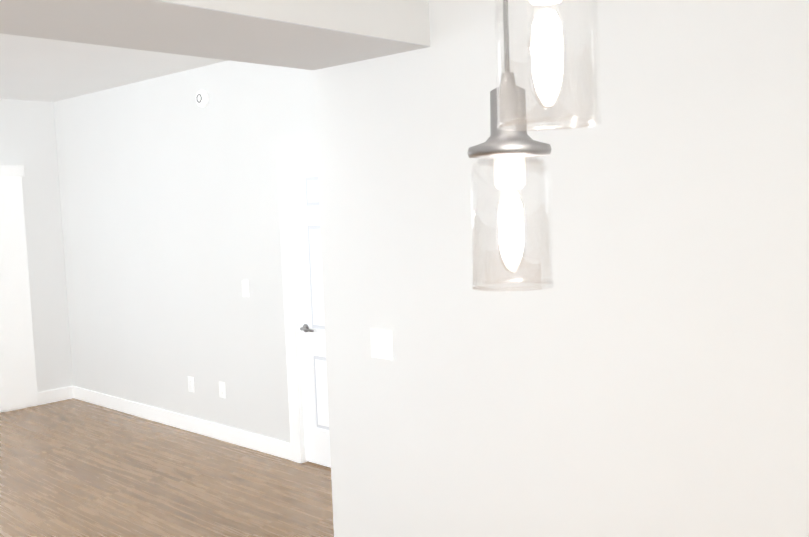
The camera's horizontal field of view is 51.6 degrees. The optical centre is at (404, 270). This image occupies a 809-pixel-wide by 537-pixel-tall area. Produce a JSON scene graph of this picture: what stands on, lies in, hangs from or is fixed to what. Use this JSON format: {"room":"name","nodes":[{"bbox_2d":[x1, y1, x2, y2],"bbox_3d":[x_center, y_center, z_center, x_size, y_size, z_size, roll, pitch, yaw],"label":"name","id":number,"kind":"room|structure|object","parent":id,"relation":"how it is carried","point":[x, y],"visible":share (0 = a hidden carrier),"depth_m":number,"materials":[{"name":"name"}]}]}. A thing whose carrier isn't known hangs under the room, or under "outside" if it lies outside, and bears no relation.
{"room":"empty living room","nodes":[
{"label":"empty living room","id":0,"kind":"room"},
{"bbox_2d":[0,99,72,411],"bbox_3d":[-4.212,-0.096,6.694,0.200,2.832,2.947,2,6,43],"label":"wall","id":1,"kind":"structure","parent":0,"point":[27,135],"depth_m":7.56,"materials":[{"name":"paint"}]},
{"bbox_2d":[0,166,37,410],"bbox_3d":[-4.032,0.228,6.678,0.104,2.117,2.070,2,6,43],"label":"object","id":2,"kind":"object","parent":1,"relation":"attached to","point":[18,386],"visible":1,"depth_m":7.33,"materials":[{"name":"white paint"}]},
{"bbox_2d":[9,386,72,410],"bbox_3d":[-3.293,1.160,7.587,0.014,0.116,0.582,2,6,43],"label":"baseboard","id":3,"kind":"structure","parent":1,"relation":"attached to","point":[54,395],"depth_m":7.65,"materials":[{"name":"white wood"}]},
{"bbox_2d":[0,33,227,101],"bbox_3d":[-3.894,-1.290,4.413,6.453,0.100,5.646,2,6,43],"label":"ceiling","id":4,"kind":"structure","parent":0,"point":[39,69],"depth_m":5.84,"materials":[{"name":"paint"}]},
{"bbox_2d":[0,398,333,536],"bbox_3d":[-2.668,1.575,3.608,9.815,0.100,5.946,2,6,43],"label":"floor","id":5,"kind":"structure","parent":0,"point":[73,467],"depth_m":5.29,"materials":[{"name":"brown wood"}]},
{"bbox_2d":[54,60,315,457],"bbox_3d":[-1.374,-0.156,6.173,5.072,2.832,0.150,2,6,43],"label":"wall","id":6,"kind":"structure","parent":0,"point":[169,198],"depth_m":6.34,"materials":[{"name":"paint"}]},
{"bbox_2d":[72,386,290,459],"bbox_3d":[-1.928,1.182,6.731,3.180,0.116,0.014,2,6,43],"label":"baseboard","id":7,"kind":"structure","parent":6,"relation":"attached to","point":[271,446],"depth_m":6.47,"materials":[{"name":"white wood"}]},
{"bbox_2d":[188,376,193,391],"bbox_3d":[-1.643,0.878,6.434,0.070,0.115,0.008,2,6,43],"label":"outlet","id":8,"kind":"object","parent":6,"relation":"attached to","point":[191,383],"visible":1,"depth_m":6.43,"materials":[{"name":"white plastic"}]},
{"bbox_2d":[196,90,207,106],"bbox_3d":[-1.458,-1.233,5.998,0.124,0.124,0.037,2,6,43],"label":"smoke detector","id":9,"kind":"object","parent":6,"relation":"attached to","point":[201,98],"visible":0.98,"depth_m":5.97,"materials":[{"name":"white plastic"}]},
{"bbox_2d":[219,382,225,397],"bbox_3d":[-1.342,0.880,6.155,0.070,0.115,0.008,2,6,43],"label":"outlet","id":10,"kind":"object","parent":6,"relation":"attached to","point":[222,392],"visible":1,"depth_m":6.15,"materials":[{"name":"white plastic"}]},
{"bbox_2d":[242,280,248,296],"bbox_3d":[-1.114,0.128,5.855,0.070,0.115,0.010,2,6,43],"label":"light switch","id":11,"kind":"object","parent":6,"relation":"attached to","point":[245,286],"visible":1,"depth_m":5.85,"materials":[{"name":"white plastic"}]},
{"bbox_2d":[276,142,316,462],"bbox_3d":[-0.401,0.246,5.306,0.940,2.105,0.166,2,6,43],"label":"door frame","id":12,"kind":"structure","parent":6,"relation":"attached to","point":[289,270],"depth_m":5.51,"materials":[{"name":"white wood"}]},
{"bbox_2d":[291,155,330,467],"bbox_3d":[-0.426,0.282,5.259,0.762,2.019,0.087,2,6,43],"label":"bedroom door","id":13,"kind":"structure","parent":6,"relation":"in","point":[310,298],"depth_m":5.44,"materials":[{"name":"white wood"}]},
{"bbox_2d":[0,0,429,69],"bbox_3d":[-1.674,-0.917,1.600,0.645,0.572,4.486,2,6,43],"label":"soffit","id":14,"kind":"structure","parent":0,"point":[310,34],"depth_m":2.68,"materials":[{"name":"paint"}]},
{"bbox_2d":[313,0,808,536],"bbox_3d":[1.274,0.008,2.940,3.212,2.848,1.310,2,6,43],"label":"wall","id":15,"kind":"structure","parent":0,"point":[639,368],"depth_m":2.69,"materials":[{"name":"paint"}]},
{"bbox_2d":[370,329,392,359],"bbox_3d":[-0.092,0.295,3.338,0.116,0.115,0.010,2,6,43],"label":"light switch","id":16,"kind":"object","parent":15,"relation":"attached to","point":[381,344],"visible":1,"depth_m":3.33,"materials":[{"name":"white plastic"}]},
{"bbox_3d":[0.069,-1.093,0.884,0.316,0.030,0.316,2,6,43],"label":"pendant light","id":17,"kind":"object","parent":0,"visible":0},
{"bbox_2d":[467,0,554,291],"bbox_3d":[0.116,-0.531,1.004,0.105,1.108,0.105,2,6,43],"label":"pendant light","id":18,"kind":"object","parent":17,"relation":"hanging from","point":[507,152],"visible":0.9,"depth_m":1.02,"materials":[{"name":"grey"}]},
{"bbox_2d":[494,0,601,130],"bbox_3d":[0.129,-0.607,0.808,0.105,0.926,0.105,2,6,43],"label":"pendant light","id":19,"kind":"object","parent":17,"relation":"hanging from","point":[547,58],"visible":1,"depth_m":0.83,"materials":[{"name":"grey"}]}
]}

